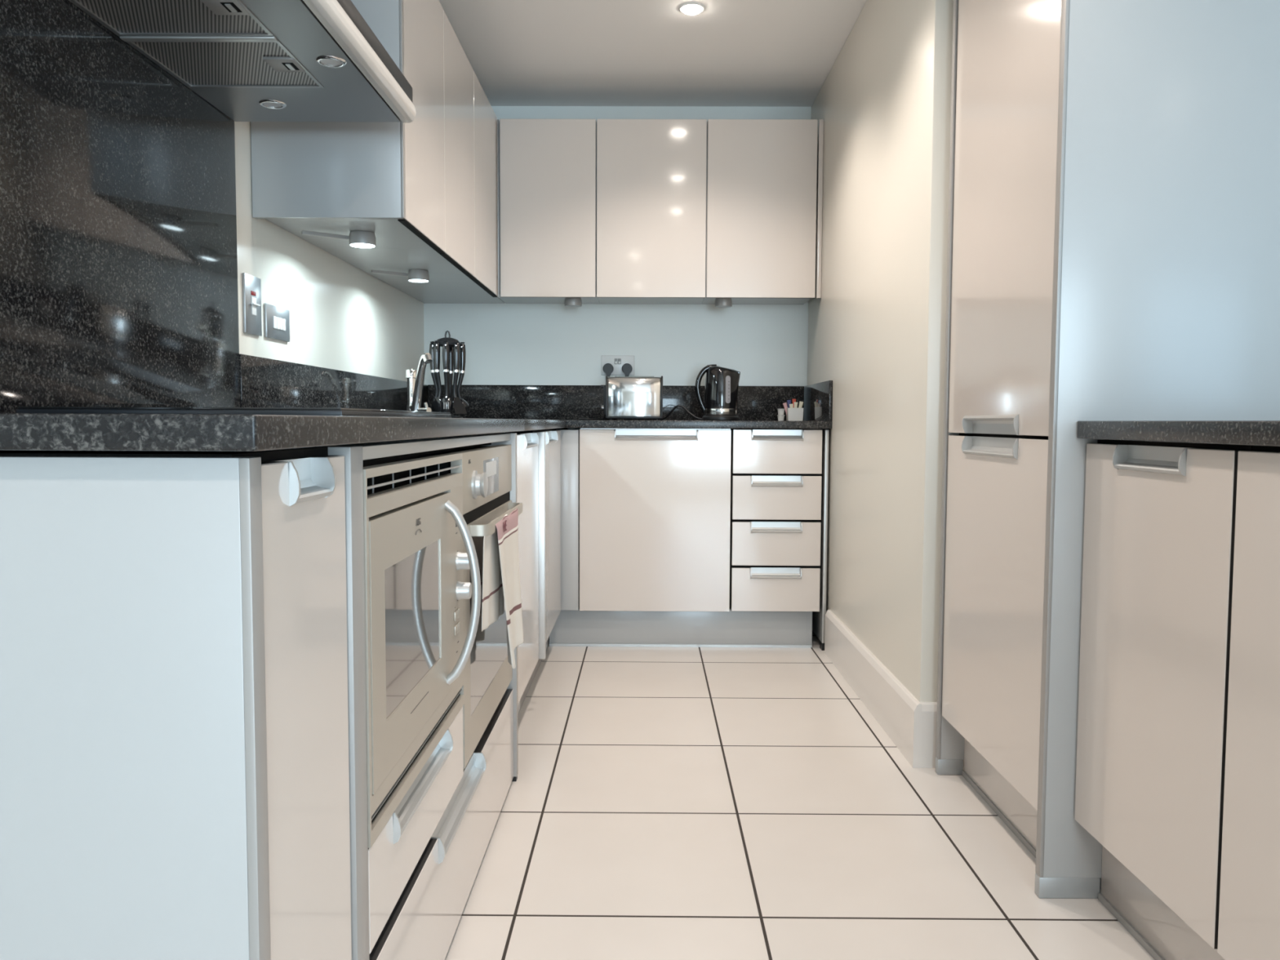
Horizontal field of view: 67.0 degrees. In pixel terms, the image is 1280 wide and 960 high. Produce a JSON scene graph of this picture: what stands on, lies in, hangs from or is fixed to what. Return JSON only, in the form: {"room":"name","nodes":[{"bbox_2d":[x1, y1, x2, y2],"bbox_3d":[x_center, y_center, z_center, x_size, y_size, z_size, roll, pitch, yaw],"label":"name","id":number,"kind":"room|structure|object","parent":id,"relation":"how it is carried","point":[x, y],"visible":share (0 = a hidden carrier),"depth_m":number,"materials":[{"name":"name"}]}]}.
{"room":"kitchen","nodes":[
{"label":"kitchen","id":0,"kind":"room"},
{"bbox_2d":[234,121,424,384],"bbox_3d":[-1.045,-0.398,2.446,0.120,2.290,3.814,0,3,0],"label":"wall","id":1,"kind":"structure","parent":0,"point":[343,317],"depth_m":2.94,"materials":[{"name":"beige paint"}]},
{"bbox_2d":[0,0,239,413],"bbox_3d":[-0.981,-0.750,1.533,0.016,1.296,1.555,0,3,0],"label":"backsplash","id":2,"kind":"structure","parent":1,"relation":"attached to","point":[118,255],"depth_m":1.77,"materials":[{"name":"black stone"}]},
{"bbox_2d":[68,0,416,123],"bbox_3d":[-0.752,-1.162,1.834,0.432,0.684,0.906,0,3,0],"label":"extractor hood","id":3,"kind":"object","parent":1,"relation":"attached to","point":[252,60],"visible":1,"depth_m":1.89,"materials":[{"name":"grey metal"}]},
{"bbox_2d":[258,99,286,109],"bbox_3d":[-0.827,-0.846,2.176,0.059,0.006,0.059,0,3,0],"label":"lamp","id":4,"kind":"object","parent":3,"relation":"attached to","point":[263,104],"depth_m":2.17,"materials":[{"name":"silver glass"}]},
{"bbox_2d":[315,55,346,67],"bbox_3d":[-0.612,-0.829,1.916,0.059,0.006,0.059,0,3,0],"label":"lamp","id":5,"kind":"object","parent":3,"relation":"attached to","point":[322,61],"depth_m":1.91,"materials":[{"name":"silver glass"}]},
{"bbox_2d":[242,272,262,336],"bbox_3d":[-0.976,-0.442,2.445,0.016,0.147,0.102,0,3,0],"label":"switch","id":6,"kind":"object","parent":1,"relation":"attached to","point":[251,285],"visible":1,"depth_m":2.44,"materials":[{"name":"grey metal"}]},
{"bbox_2d":[264,302,289,342],"bbox_3d":[-0.978,-0.424,2.612,0.010,0.088,0.165,0,3,0],"label":"light switch","id":7,"kind":"object","parent":1,"relation":"attached to","point":[277,319],"visible":1,"depth_m":2.60,"materials":[{"name":"grey metal"}]},
{"bbox_2d":[250,0,444,253],"bbox_3d":[-0.786,-1.040,2.679,0.384,0.726,0.508,0,3,0],"label":"upper cabinet","id":8,"kind":"object","parent":1,"relation":"attached to","point":[386,180],"visible":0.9,"depth_m":2.44,"materials":[{"name":"grey laminate"}]},
{"bbox_2d":[301,230,376,248],"bbox_3d":[-0.823,-0.671,2.662,0.200,0.036,0.073,-3,5,-43],"label":"light","id":9,"kind":"object","parent":8,"relation":"attached to","point":[360,239],"visible":1,"depth_m":2.67,"materials":[{"name":"grey metal"}]},
{"bbox_2d":[320,9,475,278],"bbox_3d":[-0.783,-1.071,3.186,0.383,0.726,0.506,0,3,0],"label":"upper cabinet","id":10,"kind":"object","parent":1,"relation":"attached to","point":[458,257],"visible":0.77,"depth_m":3.15,"materials":[{"name":"grey laminate"}]},
{"bbox_2d":[371,269,429,282],"bbox_3d":[-0.822,-0.712,3.341,0.200,0.036,0.073,-3,5,-43],"label":"light","id":11,"kind":"object","parent":10,"relation":"attached to","point":[413,275],"visible":1,"depth_m":3.35,"materials":[{"name":"grey metal"}]},
{"bbox_2d":[368,71,505,303],"bbox_3d":[-0.777,-1.112,3.872,0.383,0.726,0.867,0,3,0],"label":"upper cabinet","id":12,"kind":"object","parent":1,"relation":"attached to","point":[441,288],"visible":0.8,"depth_m":3.73,"materials":[{"name":"grey laminate"}]},
{"bbox_2d":[516,431,546,704],"bbox_3d":[-0.641,0.223,2.724,0.686,0.711,0.621,0,3,0],"label":"base cabinet","id":13,"kind":"object","parent":1,"relation":"attached to","point":[531,446],"visible":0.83,"depth_m":2.83,"materials":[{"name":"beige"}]},
{"bbox_2d":[506,427,578,642],"bbox_3d":[-0.609,0.161,3.705,0.734,0.715,1.341,0,3,0],"label":"base cabinet","id":14,"kind":"object","parent":1,"relation":"attached to","point":[562,444],"visible":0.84,"depth_m":3.77,"materials":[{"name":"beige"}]},
{"bbox_2d":[0,413,831,451],"bbox_3d":[-0.125,-0.146,2.572,1.719,0.030,3.576,0,3,0],"label":"countertop","id":15,"kind":"structure","parent":14,"relation":"on","point":[18,431],"depth_m":0.79,"materials":[{"name":"black stone"}]},
{"bbox_2d":[16,406,451,417],"bbox_3d":[-0.698,-0.129,1.880,0.498,0.014,0.822,0,3,0],"label":"cooktop","id":16,"kind":"object","parent":15,"relation":"in","point":[55,410],"visible":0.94,"depth_m":1.47,"materials":[{"name":"grey glass"}]},
{"bbox_2d":[239,353,428,410],"bbox_3d":[-0.969,-0.289,3.352,0.018,0.155,2.014,0,3,0],"label":"upstand","id":17,"kind":"object","parent":15,"relation":"on","point":[264,382],"visible":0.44,"depth_m":2.85,"materials":[{"name":"black stone"}]},
{"bbox_2d":[405,352,432,412],"bbox_3d":[-0.791,-0.333,3.455,0.055,0.232,0.189,-2,4,-35],"label":"mixer tap","id":18,"kind":"object","parent":15,"relation":"on","point":[415,378],"visible":0.79,"depth_m":3.44,"materials":[{"name":"silver metal"}]},
{"bbox_2d":[430,330,464,417],"bbox_3d":[-0.744,-0.407,3.743,0.123,0.344,0.124,2,4,31],"label":"stand","id":19,"kind":"object","parent":15,"relation":"on","point":[451,340],"visible":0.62,"depth_m":3.72,"materials":[{"name":"black plastic"}]},
{"bbox_2d":[429,341,438,412],"bbox_3d":[-0.795,-0.393,3.736,0.037,0.284,0.034,2,4,33],"label":"serving spoon","id":20,"kind":"object","parent":19,"relation":"hanging from","point":[431,345],"visible":0.77,"depth_m":3.73,"materials":[{"name":"black plastic"}]},
{"bbox_2d":[433,340,441,412],"bbox_3d":[-0.775,-0.391,3.706,0.041,0.284,0.034,0,3,0],"label":"serving spoon","id":21,"kind":"object","parent":19,"relation":"hanging from","point":[437,405],"visible":0.94,"depth_m":3.70,"materials":[{"name":"black plastic"}]},
{"bbox_2d":[440,340,453,413],"bbox_3d":[-0.741,-0.391,3.697,0.034,0.284,0.037,3,5,43],"label":"slotted spoon","id":22,"kind":"object","parent":19,"relation":"hanging from","point":[446,406],"visible":0.97,"depth_m":3.69,"materials":[{"name":"black plastic"}]},
{"bbox_2d":[448,346,453,404],"bbox_3d":[-0.745,-0.414,3.802,0.068,0.248,0.068,0,3,0],"label":"masher","id":23,"kind":"object","parent":19,"relation":"hanging from","point":[451,358],"visible":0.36,"depth_m":3.79,"materials":[{"name":"black plastic"}]},
{"bbox_2d":[452,341,466,413],"bbox_3d":[-0.702,-0.394,3.709,0.050,0.278,0.054,3,5,42],"label":"spatula","id":24,"kind":"object","parent":19,"relation":"hanging from","point":[459,406],"visible":1,"depth_m":3.70,"materials":[{"name":"black plastic"}]},
{"bbox_2d":[456,342,469,414],"bbox_3d":[-0.692,-0.396,3.771,0.061,0.282,0.047,3,5,42],"label":"ladle","id":25,"kind":"object","parent":19,"relation":"hanging from","point":[462,347],"visible":0.8,"depth_m":3.76,"materials":[{"name":"black plastic"}]},
{"bbox_2d":[427,384,804,421],"bbox_3d":[-0.108,-0.346,4.342,1.685,0.156,0.018,0,3,0],"label":"upstand","id":26,"kind":"object","parent":15,"relation":"on","point":[573,402],"visible":0.73,"depth_m":4.33,"materials":[{"name":"black stone"}]},
{"bbox_2d":[578,363,662,420],"bbox_3d":[-0.083,-0.383,4.153,0.356,0.254,0.377,0,3,0],"label":"toaster","id":27,"kind":"object","parent":15,"relation":"on","point":[624,397],"visible":0.99,"depth_m":3.97,"materials":[{"name":"silver metal"}]},
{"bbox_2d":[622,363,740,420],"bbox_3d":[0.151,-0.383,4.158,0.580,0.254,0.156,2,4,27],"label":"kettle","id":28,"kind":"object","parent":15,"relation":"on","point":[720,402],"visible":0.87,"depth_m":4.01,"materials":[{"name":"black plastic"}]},
{"bbox_2d":[777,414,785,421],"bbox_3d":[0.620,-0.273,4.249,0.034,0.027,0.034,0,3,0],"label":"pot","id":29,"kind":"object","parent":15,"relation":"on","point":[780,417],"visible":1,"depth_m":4.24,"materials":[{"name":"white plastic"}]},
{"bbox_2d":[777,408,784,414],"bbox_3d":[0.620,-0.300,4.247,0.034,0.027,0.034,0,3,0],"label":"pot","id":30,"kind":"object","parent":29,"relation":"on","point":[780,411],"visible":1,"depth_m":4.24,"materials":[{"name":"white plastic"}]},
{"bbox_2d":[786,408,803,421],"bbox_3d":[0.678,-0.287,4.240,0.068,0.057,0.068,0,3,0],"label":"tub","id":31,"kind":"object","parent":15,"relation":"on","point":[793,414],"visible":0.97,"depth_m":4.21,"materials":[{"name":"white ceramic"}]},
{"bbox_2d":[782,402,787,414],"bbox_3d":[0.646,-0.301,4.246,0.038,0.079,0.005,0,3,0],"label":"sachet","id":32,"kind":"object","parent":31,"relation":"in","point":[784,404],"visible":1,"depth_m":4.24,"materials":[{"name":"pink paper"}]},
{"bbox_2d":[786,400,791,408],"bbox_3d":[0.660,-0.308,4.257,0.026,0.089,0.005,0,3,0],"label":"sachet","id":33,"kind":"object","parent":31,"relation":"in","point":[788,402],"visible":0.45,"depth_m":4.25,"materials":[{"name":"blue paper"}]},
{"bbox_2d":[798,401,803,408],"bbox_3d":[0.697,-0.303,4.225,0.034,0.084,0.005,0,3,0],"label":"sachet","id":34,"kind":"object","parent":31,"relation":"in","point":[801,403],"visible":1,"depth_m":4.22,"materials":[{"name":"beige paper"}]},
{"bbox_2d":[804,380,832,421],"bbox_3d":[0.740,-0.325,4.042,0.014,0.157,0.606,0,3,0],"label":"upstand","id":35,"kind":"object","parent":15,"relation":"on","point":[818,397],"visible":1,"depth_m":3.95,"materials":[{"name":"black stone"}]},
{"bbox_2d":[423,106,811,608],"bbox_3d":[1.535,-0.504,4.380,8.200,2.290,0.100,0,3,0],"label":"wall","id":36,"kind":"structure","parent":0,"point":[505,344],"depth_m":4.33,"materials":[{"name":"white paint"}]},
{"bbox_2d":[497,119,599,303],"bbox_3d":[-0.390,-1.129,4.144,0.420,0.723,0.322,0,3,0],"label":"upper cabinet","id":37,"kind":"object","parent":36,"relation":"attached to","point":[547,168],"visible":0.82,"depth_m":3.98,"materials":[{"name":"grey laminate"}]},
{"bbox_2d":[564,297,582,306],"bbox_3d":[-0.284,-0.756,4.104,0.073,0.036,0.073,0,3,0],"label":"light","id":38,"kind":"object","parent":37,"relation":"attached to","point":[569,302],"visible":0.95,"depth_m":4.08,"materials":[{"name":"grey metal"}]},
{"bbox_2d":[601,355,634,375],"bbox_3d":[-0.100,-0.514,4.337,0.148,0.087,0.008,0,3,0],"label":"wall socket","id":39,"kind":"object","parent":36,"relation":"attached to","point":[617,362],"visible":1,"depth_m":4.33,"materials":[{"name":"white metal"}]},
{"bbox_2d":[596,119,706,304],"bbox_3d":[0.048,-1.127,4.140,0.454,0.723,0.322,0,3,0],"label":"upper cabinet","id":40,"kind":"object","parent":36,"relation":"attached to","point":[651,174],"visible":1,"depth_m":3.98,"materials":[{"name":"grey laminate"}]},
{"bbox_2d":[579,428,731,611],"bbox_3d":[0.061,0.142,4.070,0.594,0.720,0.578,0,3,0],"label":"base cabinet","id":41,"kind":"object","parent":36,"relation":"attached to","point":[655,504],"visible":1,"depth_m":3.79,"materials":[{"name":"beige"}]},
{"bbox_2d":[702,119,823,304],"bbox_3d":[0.514,-1.125,4.137,0.475,0.723,0.322,0,3,0],"label":"upper cabinet","id":42,"kind":"object","parent":36,"relation":"attached to","point":[762,176],"visible":0.98,"depth_m":3.98,"materials":[{"name":"grey laminate"}]},
{"bbox_2d":[715,297,732,307],"bbox_3d":[0.354,-0.753,4.099,0.073,0.036,0.073,0,3,0],"label":"light","id":43,"kind":"object","parent":42,"relation":"attached to","point":[719,302],"visible":0.98,"depth_m":4.07,"materials":[{"name":"grey metal"}]},
{"bbox_2d":[439,0,866,106],"bbox_3d":[1.506,-1.426,-0.166,8.200,0.100,9.064,0,3,0],"label":"ceiling","id":44,"kind":"structure","parent":0,"point":[745,53],"depth_m":3.62,"materials":[{"name":"white paint"}]},
{"bbox_2d":[678,2,705,14],"bbox_3d":[0.175,-1.580,3.254,0.090,0.018,0.090,0,3,0],"label":"recessed light","id":45,"kind":"object","parent":44,"relation":"in","point":[689,8],"visible":1,"depth_m":3.24,"materials":[{"name":"white plastic"}]},
{"bbox_2d":[444,631,1155,959],"bbox_3d":[1.495,0.959,-0.022,8.200,0.100,9.064,0,3,0],"label":"floor","id":46,"kind":"structure","parent":0,"point":[664,802],"depth_m":2.08,"materials":[{"name":"beige tile"}]},
{"bbox_2d":[0,446,351,959],"bbox_3d":[-0.660,0.404,0.973,0.676,0.870,0.277,0,3,0],"label":"base cabinet","id":47,"kind":"object","parent":46,"relation":"on","point":[175,771],"visible":1,"depth_m":0.82,"materials":[{"name":"grey laminate"}]},
{"bbox_2d":[323,432,518,959],"bbox_3d":[-0.650,0.356,1.764,0.682,0.870,1.304,0,3,0],"label":"base cabinet","id":48,"kind":"object","parent":46,"relation":"on","point":[411,890],"visible":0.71,"depth_m":1.42,"materials":[{"name":"beige laminate"}]},
{"bbox_2d":[363,453,480,848],"bbox_3d":[-0.527,0.196,1.449,0.526,0.456,0.596,0,3,0],"label":"microwave","id":49,"kind":"object","parent":48,"relation":"in","point":[415,531],"visible":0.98,"depth_m":1.37,"materials":[{"name":"silver"}]},
{"bbox_2d":[363,442,491,463],"bbox_3d":[-0.679,-0.056,1.752,0.621,0.010,1.234,0,3,0],"label":"panel","id":50,"kind":"object","parent":48,"relation":"attached to","point":[370,460],"depth_m":1.63,"materials":[{"name":"beige"}]},
{"bbox_2d":[419,444,522,768],"bbox_3d":[-0.574,0.220,2.068,0.584,0.580,0.626,0,3,0],"label":"oven","id":51,"kind":"object","parent":48,"relation":"in","point":[486,470],"visible":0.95,"depth_m":1.95,"materials":[{"name":"silver metal"}]},
{"bbox_2d":[481,507,523,668],"bbox_3d":[-0.280,0.235,2.015,0.038,0.324,0.396,0,3,0],"label":"tea towel","id":52,"kind":"object","parent":51,"relation":"hanging from","point":[500,566],"visible":0.97,"depth_m":2.00,"materials":[{"name":"fabric"}]},
{"bbox_2d":[517,638,548,715],"bbox_3d":[-0.377,0.634,3.154,0.028,0.150,1.438,0,3,0],"label":"board","id":53,"kind":"object","parent":46,"relation":"on","point":[531,678],"visible":0.12,"depth_m":3.25,"materials":[{"name":"grey metal"}]},
{"bbox_2d":[549,608,812,647],"bbox_3d":[0.162,0.592,3.874,1.052,0.152,0.020,0,3,0],"label":"toe kick","id":54,"kind":"object","parent":46,"relation":"on","point":[578,628],"visible":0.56,"depth_m":3.87,"materials":[{"name":"silver metal"}]},
{"bbox_2d":[720,428,828,650],"bbox_3d":[0.548,0.221,4.071,0.376,0.870,0.578,0,3,0],"label":"base cabinet","id":55,"kind":"object","parent":46,"relation":"on","point":[779,477],"visible":0.95,"depth_m":3.79,"materials":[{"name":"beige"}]},
{"bbox_2d":[935,0,1279,898],"bbox_3d":[1.081,-0.354,2.094,0.642,2.262,0.664,0,3,0],"label":"tall cabinet","id":56,"kind":"object","parent":46,"relation":"on","point":[1113,224],"visible":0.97,"depth_m":1.79,"materials":[{"name":"grey laminate"}]},
{"bbox_2d":[1097,845,1225,959],"bbox_3d":[0.873,0.758,1.144,0.020,0.155,1.366,0,3,0],"label":"toe kick","id":57,"kind":"object","parent":46,"relation":"on","point":[1159,930],"visible":0.59,"depth_m":1.66,"materials":[{"name":"beige laminate"}]},
{"bbox_2d":[1074,440,1253,949],"bbox_3d":[1.109,0.297,1.571,0.603,0.715,0.454,0,3,0],"label":"base cabinet","id":58,"kind":"object","parent":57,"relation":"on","point":[1159,517],"visible":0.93,"depth_m":1.52,"materials":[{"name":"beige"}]},
{"bbox_2d":[1217,445,1279,959],"bbox_3d":[1.105,0.325,1.116,0.603,0.715,0.454,0,3,0],"label":"base cabinet","id":59,"kind":"object","parent":46,"relation":"on","point":[1249,929],"visible":1,"depth_m":1.28,"materials":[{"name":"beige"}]},
{"bbox_2d":[1076,420,1279,446],"bbox_3d":[1.112,-0.043,0.984,0.630,0.032,1.586,0,3,0],"label":"countertop","id":60,"kind":"structure","parent":59,"relation":"on","point":[1255,433],"depth_m":1.41,"materials":[{"name":"black stone"}]},
{"bbox_2d":[807,0,964,764],"bbox_3d":[1.186,-0.447,3.401,0.884,2.290,1.866,0,3,0],"label":"wall","id":61,"kind":"structure","parent":0,"point":[877,326],"depth_m":2.89,"materials":[{"name":"beige paint"}]},
{"bbox_2d":[824,609,937,768],"bbox_3d":[0.757,0.629,3.147,0.078,0.170,1.261,0,3,0],"label":"baseboard","id":62,"kind":"structure","parent":61,"relation":"attached to","point":[910,723],"depth_m":2.82,"materials":[{"name":"white"}]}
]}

